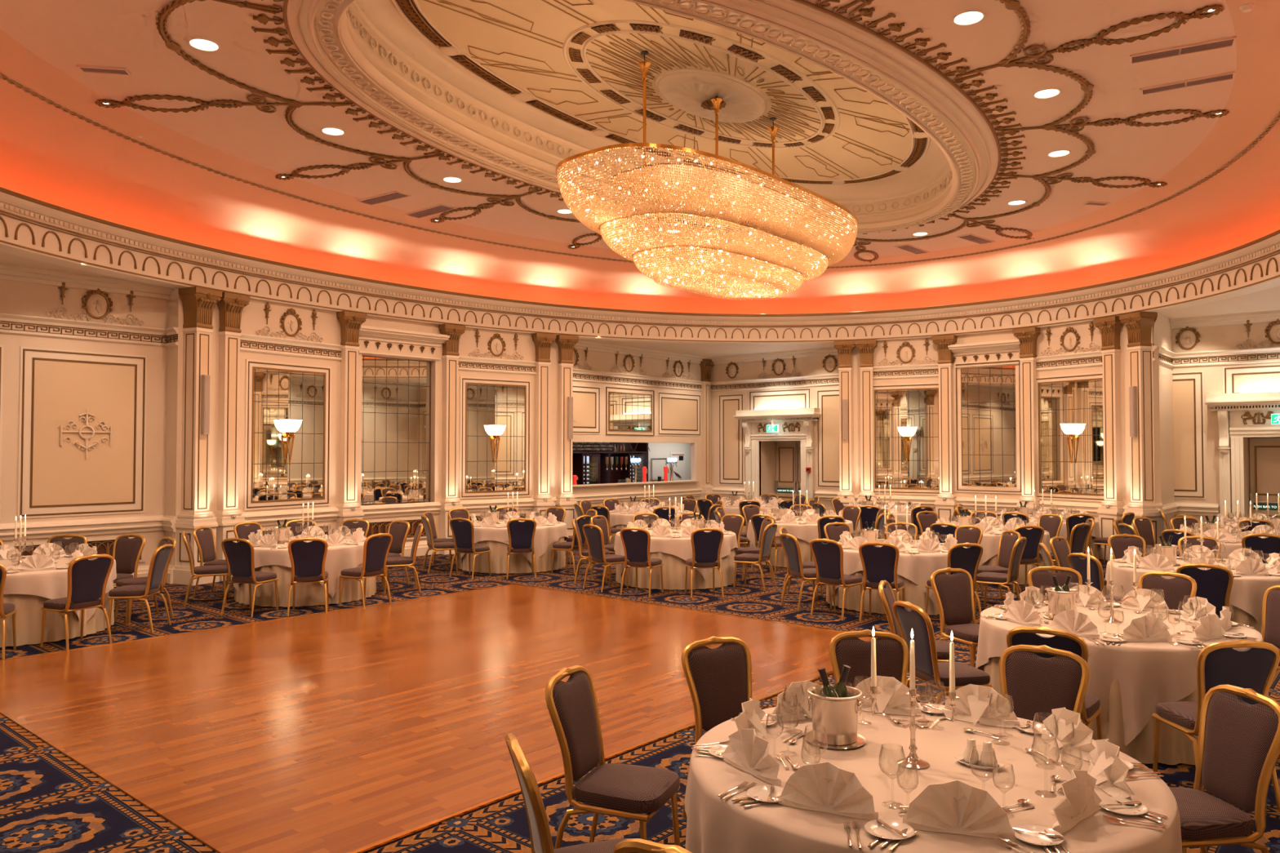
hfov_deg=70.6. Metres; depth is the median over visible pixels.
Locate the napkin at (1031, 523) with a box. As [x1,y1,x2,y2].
[1026,521,1036,529]
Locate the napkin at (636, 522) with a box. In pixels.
[632,520,648,530]
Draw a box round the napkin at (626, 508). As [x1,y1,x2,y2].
[622,502,628,510]
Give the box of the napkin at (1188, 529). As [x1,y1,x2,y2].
[1178,526,1194,533]
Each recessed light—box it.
[187,37,220,51]
[320,126,345,135]
[442,176,462,182]
[556,208,571,213]
[911,231,928,235]
[951,8,985,25]
[1007,200,1026,205]
[1032,87,1061,98]
[1047,149,1071,157]
[1205,8,1216,13]
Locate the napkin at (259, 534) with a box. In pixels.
[256,528,262,542]
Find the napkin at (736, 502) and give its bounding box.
[732,499,742,506]
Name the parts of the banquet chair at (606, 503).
frame, backrest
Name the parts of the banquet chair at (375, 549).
leg, leg, seat, leg, frame, panel, leg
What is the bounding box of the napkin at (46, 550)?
[32,542,66,557]
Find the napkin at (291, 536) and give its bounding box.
[270,529,293,538]
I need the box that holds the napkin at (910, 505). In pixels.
[904,502,915,510]
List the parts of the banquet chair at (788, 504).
panel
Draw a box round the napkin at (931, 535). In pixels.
[919,530,939,544]
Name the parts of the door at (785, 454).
cornice, architrave, gilt frame, gilt frame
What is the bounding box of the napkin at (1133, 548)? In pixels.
[1121,546,1142,560]
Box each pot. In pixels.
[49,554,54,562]
[912,539,917,546]
[964,737,978,764]
[979,741,995,767]
[1146,611,1151,616]
[1155,612,1163,622]
[1224,559,1231,568]
[1231,559,1237,568]
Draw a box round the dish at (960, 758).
[955,755,1004,769]
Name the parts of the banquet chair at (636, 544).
leg, panel, leg, frame, seat, leg, leg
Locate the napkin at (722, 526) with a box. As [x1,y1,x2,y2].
[719,521,724,532]
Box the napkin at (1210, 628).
[1193,613,1226,640]
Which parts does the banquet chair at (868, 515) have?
panel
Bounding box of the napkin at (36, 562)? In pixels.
[16,554,56,571]
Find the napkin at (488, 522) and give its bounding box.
[481,516,496,527]
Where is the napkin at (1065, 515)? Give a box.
[1062,512,1071,522]
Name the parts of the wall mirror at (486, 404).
glass, glass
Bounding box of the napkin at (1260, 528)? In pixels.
[1251,524,1276,534]
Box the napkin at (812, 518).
[805,513,821,524]
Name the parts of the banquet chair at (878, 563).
leg, leg, panel, frame, seat, leg, leg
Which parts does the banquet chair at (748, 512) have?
frame, backrest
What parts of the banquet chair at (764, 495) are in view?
frame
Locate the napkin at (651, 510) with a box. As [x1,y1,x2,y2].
[647,505,659,513]
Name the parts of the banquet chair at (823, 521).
frame, panel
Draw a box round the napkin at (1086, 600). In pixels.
[1071,585,1108,607]
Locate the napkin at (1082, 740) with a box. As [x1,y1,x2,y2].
[1041,706,1095,760]
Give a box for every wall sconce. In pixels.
[279,418,302,465]
[487,424,506,462]
[897,426,915,462]
[1060,422,1080,462]
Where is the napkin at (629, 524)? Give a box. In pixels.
[626,521,634,531]
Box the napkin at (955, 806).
[902,779,1015,839]
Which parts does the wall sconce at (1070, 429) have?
torch stem, lamp shade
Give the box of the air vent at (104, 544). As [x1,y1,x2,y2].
[4,535,144,562]
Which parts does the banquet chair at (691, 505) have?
backrest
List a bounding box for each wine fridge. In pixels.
[583,453,599,484]
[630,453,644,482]
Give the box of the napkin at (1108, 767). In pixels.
[1087,738,1134,800]
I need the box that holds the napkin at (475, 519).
[471,513,478,523]
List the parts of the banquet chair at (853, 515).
backrest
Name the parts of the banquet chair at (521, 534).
leg, seat, frame, panel, leg, leg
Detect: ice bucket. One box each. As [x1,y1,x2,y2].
[272,526,290,543]
[486,511,500,524]
[626,501,638,511]
[689,518,705,528]
[728,495,739,505]
[774,507,787,520]
[804,684,866,750]
[861,528,879,546]
[862,500,874,508]
[955,515,971,529]
[1016,506,1031,519]
[1043,587,1079,619]
[1154,544,1180,566]
[1202,522,1220,532]
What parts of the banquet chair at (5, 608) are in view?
leg, seat, frame, leg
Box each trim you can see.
[0,186,1279,344]
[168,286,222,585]
[213,291,249,581]
[336,311,366,529]
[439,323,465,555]
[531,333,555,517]
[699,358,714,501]
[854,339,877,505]
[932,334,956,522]
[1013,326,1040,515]
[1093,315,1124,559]
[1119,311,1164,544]
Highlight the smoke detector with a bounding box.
[1239,2,1254,12]
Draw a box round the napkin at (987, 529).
[971,522,995,533]
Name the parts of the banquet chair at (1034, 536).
leg, frame, seat, panel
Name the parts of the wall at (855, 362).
moulding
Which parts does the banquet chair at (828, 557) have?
leg, panel, leg, frame, seat, leg, leg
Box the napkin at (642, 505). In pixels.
[637,502,650,509]
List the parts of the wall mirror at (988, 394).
glass, glass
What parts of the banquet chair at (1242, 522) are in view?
panel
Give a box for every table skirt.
[0,580,114,647]
[234,563,376,607]
[457,536,565,573]
[608,524,626,544]
[615,547,734,590]
[733,517,750,541]
[749,536,814,567]
[826,570,939,615]
[852,524,919,540]
[977,546,1047,584]
[982,657,1198,765]
[1051,536,1098,564]
[1108,591,1262,634]
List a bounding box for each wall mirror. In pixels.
[250,366,325,502]
[360,355,431,505]
[465,382,526,493]
[608,391,652,431]
[874,387,939,489]
[960,364,1016,487]
[1037,377,1103,496]
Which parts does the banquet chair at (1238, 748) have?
leg, leg, seat, backrest, panel, leg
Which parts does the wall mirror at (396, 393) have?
glass, glass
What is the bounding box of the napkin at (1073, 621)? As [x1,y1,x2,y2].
[1048,609,1099,639]
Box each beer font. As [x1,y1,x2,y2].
[572,475,577,484]
[642,466,647,482]
[663,466,668,481]
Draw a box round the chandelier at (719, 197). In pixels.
[555,50,857,300]
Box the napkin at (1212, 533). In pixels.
[1202,528,1227,542]
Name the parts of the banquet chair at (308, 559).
leg, leg, panel, frame, seat, leg, leg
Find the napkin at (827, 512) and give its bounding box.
[822,510,835,515]
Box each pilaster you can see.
[555,334,578,535]
[833,340,855,506]
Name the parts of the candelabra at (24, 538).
stem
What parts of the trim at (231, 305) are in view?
moulding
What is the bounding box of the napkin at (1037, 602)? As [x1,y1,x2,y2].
[1019,586,1045,608]
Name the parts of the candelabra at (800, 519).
stem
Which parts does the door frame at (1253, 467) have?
cornice, architrave, gilt frame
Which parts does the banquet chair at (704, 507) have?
frame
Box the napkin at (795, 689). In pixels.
[770,680,817,722]
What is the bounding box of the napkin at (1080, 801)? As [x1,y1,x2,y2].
[1051,769,1101,834]
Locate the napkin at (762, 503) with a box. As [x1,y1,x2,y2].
[755,499,765,506]
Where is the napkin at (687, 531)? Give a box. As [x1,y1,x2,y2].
[680,524,700,537]
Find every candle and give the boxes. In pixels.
[14,516,17,538]
[19,515,22,537]
[23,515,26,536]
[302,503,303,520]
[680,499,682,512]
[871,626,876,686]
[884,506,885,524]
[895,506,897,524]
[906,505,908,524]
[909,628,915,689]
[949,631,955,693]
[974,498,976,511]
[995,497,996,511]
[1087,547,1090,579]
[1110,548,1113,581]
[1133,550,1137,582]
[1183,515,1186,537]
[1200,516,1202,538]
[1217,517,1219,539]
[1224,501,1226,517]
[1236,501,1239,517]
[1249,502,1251,518]
[1266,493,1268,507]
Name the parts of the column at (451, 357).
moulding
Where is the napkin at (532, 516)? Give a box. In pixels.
[528,511,539,519]
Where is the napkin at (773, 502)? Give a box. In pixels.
[768,498,777,506]
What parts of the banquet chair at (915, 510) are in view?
panel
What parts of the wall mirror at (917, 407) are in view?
glass, glass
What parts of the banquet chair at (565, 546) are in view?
leg, leg, seat, leg, frame, panel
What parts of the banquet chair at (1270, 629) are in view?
backrest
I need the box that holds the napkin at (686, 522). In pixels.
[679,518,691,528]
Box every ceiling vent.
[75,64,131,75]
[356,191,411,205]
[395,0,451,47]
[404,204,456,218]
[448,54,521,94]
[525,99,597,130]
[568,48,583,62]
[570,32,591,44]
[576,68,600,83]
[591,23,620,33]
[600,89,630,103]
[604,133,671,157]
[629,23,662,33]
[634,108,666,121]
[673,124,704,135]
[679,29,715,44]
[683,158,746,174]
[714,135,741,143]
[727,44,764,62]
[752,142,775,146]
[757,174,832,183]
[770,64,802,82]
[783,142,804,146]
[802,86,826,102]
[807,134,824,142]
[820,106,835,119]
[822,123,834,133]
[843,168,900,183]
[894,244,929,254]
[900,137,927,168]
[910,120,924,132]
[956,233,995,244]
[1082,200,1111,205]
[1129,35,1236,64]
[1140,71,1235,95]
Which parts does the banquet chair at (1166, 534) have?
panel, frame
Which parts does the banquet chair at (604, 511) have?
panel, frame, seat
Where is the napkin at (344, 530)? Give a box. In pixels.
[334,525,351,537]
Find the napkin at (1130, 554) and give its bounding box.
[1125,549,1138,565]
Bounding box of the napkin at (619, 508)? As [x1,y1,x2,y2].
[613,504,623,512]
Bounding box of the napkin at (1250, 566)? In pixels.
[1233,558,1269,575]
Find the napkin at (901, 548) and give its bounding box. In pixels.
[879,538,906,552]
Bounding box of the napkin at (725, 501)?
[719,498,728,506]
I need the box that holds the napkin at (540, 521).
[534,515,548,526]
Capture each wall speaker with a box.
[200,374,209,434]
[567,396,573,439]
[842,399,847,439]
[1128,386,1137,436]
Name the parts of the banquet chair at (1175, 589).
frame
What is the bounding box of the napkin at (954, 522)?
[950,520,959,526]
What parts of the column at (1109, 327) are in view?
moulding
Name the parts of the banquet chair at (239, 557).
leg, panel, frame, leg, seat, leg, leg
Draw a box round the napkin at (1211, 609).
[1181,596,1220,620]
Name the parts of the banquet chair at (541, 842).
panel, frame, backrest, seat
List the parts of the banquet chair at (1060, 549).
backrest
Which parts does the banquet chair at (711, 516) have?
frame, panel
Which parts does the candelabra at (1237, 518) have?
stem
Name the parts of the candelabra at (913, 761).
arm, stem, arm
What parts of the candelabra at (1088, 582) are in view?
arm, stem, arm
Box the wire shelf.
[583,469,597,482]
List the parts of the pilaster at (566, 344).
moulding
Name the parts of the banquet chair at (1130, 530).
panel, frame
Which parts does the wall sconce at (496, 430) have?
torch stem, lamp shade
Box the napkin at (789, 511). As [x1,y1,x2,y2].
[786,508,795,517]
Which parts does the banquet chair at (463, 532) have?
leg, panel, leg, frame, seat, leg, leg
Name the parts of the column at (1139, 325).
moulding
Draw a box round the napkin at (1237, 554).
[1227,548,1262,563]
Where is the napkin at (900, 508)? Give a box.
[894,504,908,513]
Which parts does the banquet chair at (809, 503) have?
backrest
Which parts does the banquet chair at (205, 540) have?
leg, frame, backrest, leg, seat, leg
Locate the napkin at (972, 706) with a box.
[942,684,1019,728]
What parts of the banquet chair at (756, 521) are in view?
panel, frame, seat, leg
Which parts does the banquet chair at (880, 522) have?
panel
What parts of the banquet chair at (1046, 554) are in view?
panel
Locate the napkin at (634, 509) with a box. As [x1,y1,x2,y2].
[627,505,640,514]
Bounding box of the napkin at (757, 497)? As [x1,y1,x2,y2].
[751,496,765,503]
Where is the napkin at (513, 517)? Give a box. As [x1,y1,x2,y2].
[502,516,522,527]
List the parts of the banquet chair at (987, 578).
leg, leg, seat, frame, leg, leg, panel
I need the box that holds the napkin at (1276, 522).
[1269,518,1279,528]
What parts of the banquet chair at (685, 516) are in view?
backrest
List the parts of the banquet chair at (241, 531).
frame, backrest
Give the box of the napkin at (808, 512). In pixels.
[801,508,819,517]
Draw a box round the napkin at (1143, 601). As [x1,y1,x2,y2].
[1120,588,1169,612]
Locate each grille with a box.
[204,376,209,433]
[568,397,573,438]
[843,400,846,438]
[1128,387,1133,435]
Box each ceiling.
[0,0,1279,313]
[0,251,1279,357]
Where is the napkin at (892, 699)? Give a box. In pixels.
[854,675,921,715]
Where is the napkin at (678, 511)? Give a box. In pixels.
[671,505,680,513]
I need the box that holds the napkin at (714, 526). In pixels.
[706,524,719,532]
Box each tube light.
[754,407,798,409]
[1240,389,1279,392]
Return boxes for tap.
[629,457,641,482]
[666,457,677,480]
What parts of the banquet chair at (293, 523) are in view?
frame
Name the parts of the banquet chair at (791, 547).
leg, panel, frame, leg, seat, leg, leg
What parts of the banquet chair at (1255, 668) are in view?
leg, seat, leg, frame, panel, leg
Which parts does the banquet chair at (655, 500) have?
frame, backrest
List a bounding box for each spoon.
[694,754,724,757]
[742,796,780,808]
[784,755,799,768]
[787,733,804,742]
[888,828,916,851]
[893,720,927,724]
[916,702,930,710]
[963,728,999,739]
[1001,799,1031,808]
[1024,748,1049,764]
[1044,829,1070,852]
[1049,775,1060,792]
[1115,800,1168,818]
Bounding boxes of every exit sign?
[766,419,778,432]
[1271,413,1279,424]
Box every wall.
[0,263,709,586]
[161,288,183,583]
[209,302,219,518]
[238,298,342,536]
[357,315,449,556]
[457,327,537,520]
[549,341,559,510]
[648,442,690,481]
[709,310,1279,522]
[851,346,861,502]
[872,337,939,512]
[947,330,1022,516]
[1035,320,1104,520]
[1120,324,1130,511]
[1151,312,1178,530]
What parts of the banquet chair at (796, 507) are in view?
frame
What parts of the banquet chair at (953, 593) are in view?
leg, backrest, seat, leg, leg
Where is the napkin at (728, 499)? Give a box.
[720,497,730,503]
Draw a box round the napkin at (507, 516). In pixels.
[502,511,520,520]
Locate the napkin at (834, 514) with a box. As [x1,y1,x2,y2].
[829,512,838,519]
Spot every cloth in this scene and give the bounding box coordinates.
[0,555,116,621]
[233,537,366,598]
[459,520,568,565]
[609,509,693,527]
[613,528,737,580]
[684,702,1182,852]
[712,503,777,518]
[746,517,853,546]
[832,541,966,603]
[840,508,911,534]
[925,526,1051,564]
[975,604,1269,746]
[997,515,1101,551]
[1105,558,1279,623]
[1195,533,1261,559]
[1218,522,1279,533]
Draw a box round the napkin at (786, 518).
[779,513,796,524]
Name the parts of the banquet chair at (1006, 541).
seat, leg, backrest, frame, leg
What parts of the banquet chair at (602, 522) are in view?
leg, backrest, frame, seat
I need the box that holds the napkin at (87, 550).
[73,543,92,555]
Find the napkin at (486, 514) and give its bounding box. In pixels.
[481,512,487,522]
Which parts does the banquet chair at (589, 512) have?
seat, leg, frame, backrest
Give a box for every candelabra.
[13,536,27,565]
[301,519,315,535]
[506,506,519,516]
[644,497,654,511]
[667,512,682,533]
[743,492,754,502]
[791,503,808,520]
[866,685,959,769]
[878,496,891,508]
[884,523,909,539]
[973,511,997,523]
[1032,502,1053,512]
[1084,579,1139,623]
[1183,537,1220,557]
[1222,517,1252,538]
[1254,507,1279,520]
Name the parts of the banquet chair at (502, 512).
frame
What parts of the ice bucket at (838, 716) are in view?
ring handle, ring handle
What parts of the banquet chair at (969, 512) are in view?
panel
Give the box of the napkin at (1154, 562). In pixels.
[1137,553,1174,570]
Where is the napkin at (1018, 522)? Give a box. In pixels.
[1005,517,1024,526]
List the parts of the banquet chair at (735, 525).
backrest, frame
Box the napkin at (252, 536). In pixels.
[248,532,258,545]
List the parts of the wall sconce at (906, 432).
torch stem, lamp shade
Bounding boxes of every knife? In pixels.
[694,748,718,752]
[696,751,716,755]
[731,796,758,801]
[738,800,759,804]
[766,785,774,801]
[867,835,884,848]
[876,818,906,837]
[879,837,893,848]
[920,702,942,711]
[1012,827,1063,839]
[1026,720,1039,733]
[1040,843,1051,852]
[1049,842,1061,852]
[1088,764,1152,770]
[1098,800,1142,806]
[1102,635,1124,640]
[1133,764,1146,768]
[1133,812,1164,824]
[1137,809,1164,820]
[1177,639,1204,642]
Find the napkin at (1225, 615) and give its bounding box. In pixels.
[1219,606,1232,631]
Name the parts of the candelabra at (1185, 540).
arm, stem, arm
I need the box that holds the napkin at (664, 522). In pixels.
[650,518,671,528]
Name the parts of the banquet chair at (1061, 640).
panel, seat, leg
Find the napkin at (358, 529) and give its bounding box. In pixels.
[355,527,364,537]
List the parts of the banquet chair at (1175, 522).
backrest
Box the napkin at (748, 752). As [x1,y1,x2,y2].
[722,728,781,786]
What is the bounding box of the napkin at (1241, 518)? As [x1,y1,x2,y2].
[1234,516,1249,525]
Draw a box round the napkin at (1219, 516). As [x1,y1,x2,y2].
[1215,513,1221,522]
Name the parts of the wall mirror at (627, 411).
glass, glass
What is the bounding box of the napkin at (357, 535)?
[349,529,365,542]
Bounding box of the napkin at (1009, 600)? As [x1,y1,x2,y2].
[1002,591,1015,613]
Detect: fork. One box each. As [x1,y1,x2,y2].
[691,743,729,749]
[692,740,729,746]
[717,781,749,796]
[722,782,757,799]
[776,754,788,769]
[782,730,799,742]
[843,822,852,847]
[852,821,862,848]
[897,719,928,722]
[898,807,907,811]
[973,728,1004,737]
[993,838,1022,852]
[997,836,1033,852]
[1004,805,1035,813]
[1035,751,1058,763]
[1057,780,1066,793]
[1102,814,1168,827]
[1106,818,1165,830]
[1125,774,1163,779]
[1126,772,1160,777]
[1168,641,1199,648]
[1168,642,1194,648]
[1222,636,1257,641]
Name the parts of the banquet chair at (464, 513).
frame, backrest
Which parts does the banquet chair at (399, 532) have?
seat, backrest, frame, leg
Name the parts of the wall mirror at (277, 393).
glass, glass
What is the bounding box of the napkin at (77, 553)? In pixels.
[67,550,83,564]
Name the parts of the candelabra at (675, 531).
stem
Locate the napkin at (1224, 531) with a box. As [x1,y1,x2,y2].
[1218,523,1241,534]
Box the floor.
[0,541,1279,852]
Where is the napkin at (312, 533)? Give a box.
[301,525,324,537]
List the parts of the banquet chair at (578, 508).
panel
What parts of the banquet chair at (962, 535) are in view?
frame, backrest, leg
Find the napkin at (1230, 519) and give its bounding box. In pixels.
[1226,512,1241,522]
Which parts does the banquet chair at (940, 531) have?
frame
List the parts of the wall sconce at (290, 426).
torch stem, lamp shade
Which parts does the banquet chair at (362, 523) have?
backrest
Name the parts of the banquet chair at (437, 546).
leg, panel, leg, frame, seat, leg, leg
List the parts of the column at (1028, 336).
moulding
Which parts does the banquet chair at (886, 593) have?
backrest, frame, seat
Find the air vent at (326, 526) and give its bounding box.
[262,523,330,536]
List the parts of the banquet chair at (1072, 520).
panel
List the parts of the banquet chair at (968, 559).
leg, seat, frame, panel, leg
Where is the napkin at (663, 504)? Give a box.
[657,502,668,509]
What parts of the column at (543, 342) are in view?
moulding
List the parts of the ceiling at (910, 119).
rope moulding, gilt cord, ring moulding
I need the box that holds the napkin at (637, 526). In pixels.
[634,524,641,531]
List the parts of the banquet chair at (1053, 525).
backrest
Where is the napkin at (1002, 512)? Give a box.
[1000,509,1005,518]
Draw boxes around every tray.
[804,731,866,750]
[1043,613,1053,619]
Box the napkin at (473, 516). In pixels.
[471,515,475,524]
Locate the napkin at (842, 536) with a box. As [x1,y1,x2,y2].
[840,533,847,546]
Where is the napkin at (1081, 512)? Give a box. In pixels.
[1078,510,1088,517]
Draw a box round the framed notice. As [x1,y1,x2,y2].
[651,457,666,480]
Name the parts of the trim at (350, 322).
moulding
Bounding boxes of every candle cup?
[866,685,880,702]
[905,688,919,704]
[945,691,959,707]
[1084,579,1093,587]
[1107,580,1115,589]
[1131,582,1139,591]
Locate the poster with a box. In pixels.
[670,452,684,480]
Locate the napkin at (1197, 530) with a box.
[1191,523,1203,534]
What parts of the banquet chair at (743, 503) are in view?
panel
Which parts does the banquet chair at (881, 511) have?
frame, backrest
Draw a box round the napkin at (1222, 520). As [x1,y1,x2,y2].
[1219,515,1227,524]
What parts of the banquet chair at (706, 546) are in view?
leg, leg, seat, frame, panel, leg, leg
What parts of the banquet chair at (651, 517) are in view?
frame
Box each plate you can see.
[5,570,20,573]
[56,566,67,568]
[275,546,287,548]
[708,745,728,759]
[746,785,783,803]
[760,715,776,726]
[864,819,915,840]
[906,551,920,553]
[917,703,951,715]
[992,614,1006,620]
[1011,824,1064,846]
[1015,722,1049,735]
[1088,758,1133,769]
[1098,796,1148,816]
[1099,636,1126,643]
[1100,602,1119,607]
[1115,560,1126,563]
[1164,609,1186,614]
[1176,638,1204,645]
[1222,632,1247,638]
[1268,573,1279,576]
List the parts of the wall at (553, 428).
moulding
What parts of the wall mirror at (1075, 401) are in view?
glass, glass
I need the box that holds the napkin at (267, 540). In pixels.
[257,533,277,547]
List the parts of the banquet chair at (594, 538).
leg, panel, frame, leg, seat, leg, leg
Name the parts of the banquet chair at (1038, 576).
frame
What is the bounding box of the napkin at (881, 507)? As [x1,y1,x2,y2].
[874,504,884,509]
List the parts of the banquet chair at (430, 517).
frame, backrest, seat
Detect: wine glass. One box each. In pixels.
[765,715,783,755]
[776,703,799,753]
[782,694,798,732]
[783,684,804,730]
[800,741,821,764]
[802,727,827,761]
[878,746,906,803]
[897,765,919,812]
[915,683,932,720]
[924,681,946,727]
[968,746,997,789]
[988,693,1012,742]
[991,764,1015,817]
[995,696,1013,734]
[1031,735,1059,796]
[1032,713,1058,768]
[1054,720,1075,764]
[1061,746,1083,771]
[1182,595,1198,625]
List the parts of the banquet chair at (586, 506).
backrest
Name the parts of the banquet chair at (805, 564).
frame, leg, leg, seat, leg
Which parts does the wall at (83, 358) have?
wall panel, hatch sill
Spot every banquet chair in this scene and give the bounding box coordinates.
[0,564,17,659]
[40,553,114,651]
[46,533,87,555]
[106,543,173,633]
[112,533,145,610]
[115,536,176,623]
[181,531,228,607]
[192,525,229,598]
[220,537,278,617]
[232,521,262,588]
[285,519,316,536]
[287,537,328,616]
[338,533,392,609]
[340,518,369,537]
[381,520,410,588]
[382,523,423,594]
[421,514,457,574]
[422,511,458,566]
[448,507,469,561]
[449,517,490,579]
[495,506,518,519]
[505,733,629,852]
[506,517,536,579]
[544,665,679,849]
[545,506,565,522]
[551,515,591,574]
[565,508,597,564]
[572,519,608,583]
[573,502,584,518]
[579,499,592,515]
[582,524,628,592]
[590,505,622,542]
[590,515,616,575]
[602,497,620,511]
[613,838,691,852]
[620,526,663,597]
[632,512,658,528]
[640,497,660,506]
[653,506,675,527]
[677,512,703,527]
[680,498,697,512]
[681,635,751,817]
[684,494,697,513]
[684,527,724,597]
[697,498,712,523]
[703,500,723,527]
[703,503,721,528]
[705,493,721,504]
[713,510,747,565]
[715,506,747,546]
[720,513,744,573]
[733,523,777,591]
[734,517,773,581]
[738,499,760,525]
[742,504,760,546]
[751,514,782,573]
[760,493,777,502]
[777,499,795,509]
[778,526,822,600]
[779,533,831,611]
[789,503,813,516]
[793,494,806,507]
[807,499,816,509]
[809,537,864,620]
[810,515,844,561]
[813,496,819,505]
[813,502,826,516]
[823,521,851,588]
[829,629,908,688]
[831,497,844,515]
[841,505,861,537]
[853,508,889,539]
[858,505,886,539]
[858,541,905,622]
[875,512,888,539]
[878,580,955,699]
[885,521,917,540]
[886,513,895,521]
[887,517,901,526]
[892,600,991,704]
[911,505,933,540]
[915,510,938,535]
[924,542,982,626]
[929,522,958,542]
[929,567,979,666]
[951,503,962,520]
[954,524,983,595]
[955,505,963,515]
[959,508,972,515]
[969,510,998,524]
[974,536,1026,613]
[977,529,1021,604]
[998,524,1044,592]
[999,644,1089,723]
[1001,511,1029,525]
[1006,626,1102,739]
[1027,565,1082,600]
[1037,513,1062,541]
[1038,542,1055,573]
[1042,523,1090,566]
[1048,535,1106,595]
[1053,518,1094,565]
[1066,513,1094,556]
[1067,552,1124,604]
[1093,511,1134,564]
[1107,533,1146,559]
[1113,518,1151,555]
[1117,523,1146,556]
[1132,516,1155,551]
[1137,571,1196,610]
[1151,639,1279,810]
[1160,510,1169,529]
[1161,528,1196,556]
[1168,684,1279,852]
[1170,515,1199,533]
[1175,563,1233,621]
[1176,514,1191,519]
[1177,535,1221,559]
[1239,518,1274,532]
[1241,533,1279,563]
[1261,585,1279,669]
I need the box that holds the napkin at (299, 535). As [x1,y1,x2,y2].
[287,534,312,547]
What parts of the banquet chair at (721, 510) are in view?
backrest, seat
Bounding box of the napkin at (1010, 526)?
[1000,522,1019,533]
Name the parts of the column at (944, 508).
moulding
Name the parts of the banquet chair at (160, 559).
leg, leg, seat, frame, leg, panel, leg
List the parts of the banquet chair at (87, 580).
leg, leg, seat, frame, leg, panel, leg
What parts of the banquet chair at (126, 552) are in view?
seat, backrest, frame, leg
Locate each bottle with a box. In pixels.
[276,520,283,528]
[282,519,287,528]
[605,457,608,471]
[609,457,613,471]
[614,457,617,471]
[618,442,622,451]
[619,457,622,471]
[624,456,627,470]
[817,667,839,697]
[832,665,850,697]
[864,521,871,530]
[870,521,875,530]
[1052,575,1064,591]
[1061,575,1071,591]
[1159,535,1167,546]
[1165,535,1173,546]
[1204,515,1211,523]
[1210,515,1216,523]
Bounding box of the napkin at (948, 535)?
[944,533,955,542]
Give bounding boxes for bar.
[572,441,650,484]
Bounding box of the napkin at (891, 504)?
[884,501,897,509]
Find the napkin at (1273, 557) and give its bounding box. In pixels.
[1265,552,1279,569]
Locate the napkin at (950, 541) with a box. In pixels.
[942,536,957,550]
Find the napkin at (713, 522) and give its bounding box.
[704,520,719,528]
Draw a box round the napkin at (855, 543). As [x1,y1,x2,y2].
[846,536,867,549]
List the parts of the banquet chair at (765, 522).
leg, seat, frame, backrest, leg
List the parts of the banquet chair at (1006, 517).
panel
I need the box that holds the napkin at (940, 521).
[935,519,945,526]
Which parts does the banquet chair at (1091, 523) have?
backrest, frame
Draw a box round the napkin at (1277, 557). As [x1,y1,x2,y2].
[1273,556,1279,573]
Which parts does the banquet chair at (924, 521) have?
backrest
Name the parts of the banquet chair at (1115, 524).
frame, seat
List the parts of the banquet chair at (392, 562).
leg, leg, seat, frame, leg, leg, backrest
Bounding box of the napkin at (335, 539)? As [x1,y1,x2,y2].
[325,533,346,546]
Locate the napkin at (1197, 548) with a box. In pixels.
[1181,545,1216,559]
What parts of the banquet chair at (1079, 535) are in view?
seat, panel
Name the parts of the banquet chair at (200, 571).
backrest, leg, frame, seat, leg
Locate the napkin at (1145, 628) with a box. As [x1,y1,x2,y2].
[1121,615,1172,641]
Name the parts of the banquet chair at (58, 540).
frame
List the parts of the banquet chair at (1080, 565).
panel, frame, seat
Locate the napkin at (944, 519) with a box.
[941,516,950,527]
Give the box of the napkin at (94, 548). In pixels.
[89,546,97,559]
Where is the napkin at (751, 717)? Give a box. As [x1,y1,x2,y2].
[733,697,769,741]
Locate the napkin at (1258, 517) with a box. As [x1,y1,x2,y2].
[1248,513,1270,522]
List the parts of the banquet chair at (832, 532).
frame, backrest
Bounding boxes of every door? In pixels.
[733,407,821,502]
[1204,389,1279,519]
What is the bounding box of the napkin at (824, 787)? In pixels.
[777,761,878,820]
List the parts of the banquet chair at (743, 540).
panel, frame, seat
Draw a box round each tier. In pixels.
[556,146,857,273]
[600,213,828,285]
[632,246,804,297]
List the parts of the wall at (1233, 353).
wall panel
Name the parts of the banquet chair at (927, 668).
leg, panel, leg, seat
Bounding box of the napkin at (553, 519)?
[546,514,557,524]
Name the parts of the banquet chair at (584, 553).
backrest, leg, frame, seat, leg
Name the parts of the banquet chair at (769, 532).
leg, leg, seat, frame, leg, panel, leg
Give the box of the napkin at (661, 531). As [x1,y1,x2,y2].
[650,524,671,537]
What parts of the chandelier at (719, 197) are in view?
frame, plate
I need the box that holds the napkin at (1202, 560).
[1190,557,1219,569]
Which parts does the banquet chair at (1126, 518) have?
leg, seat, leg, frame, panel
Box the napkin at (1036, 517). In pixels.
[1032,511,1050,521]
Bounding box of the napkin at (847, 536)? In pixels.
[838,531,853,543]
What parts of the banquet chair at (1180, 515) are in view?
frame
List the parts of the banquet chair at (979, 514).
backrest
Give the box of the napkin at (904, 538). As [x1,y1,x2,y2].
[887,529,913,542]
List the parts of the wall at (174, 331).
moulding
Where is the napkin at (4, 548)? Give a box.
[0,544,22,559]
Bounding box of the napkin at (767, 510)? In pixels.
[764,509,773,517]
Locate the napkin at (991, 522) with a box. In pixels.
[979,516,1000,526]
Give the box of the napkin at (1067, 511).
[1061,508,1073,516]
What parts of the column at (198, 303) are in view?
moulding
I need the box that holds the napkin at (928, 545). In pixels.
[915,538,941,552]
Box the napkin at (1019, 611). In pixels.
[1004,600,1041,626]

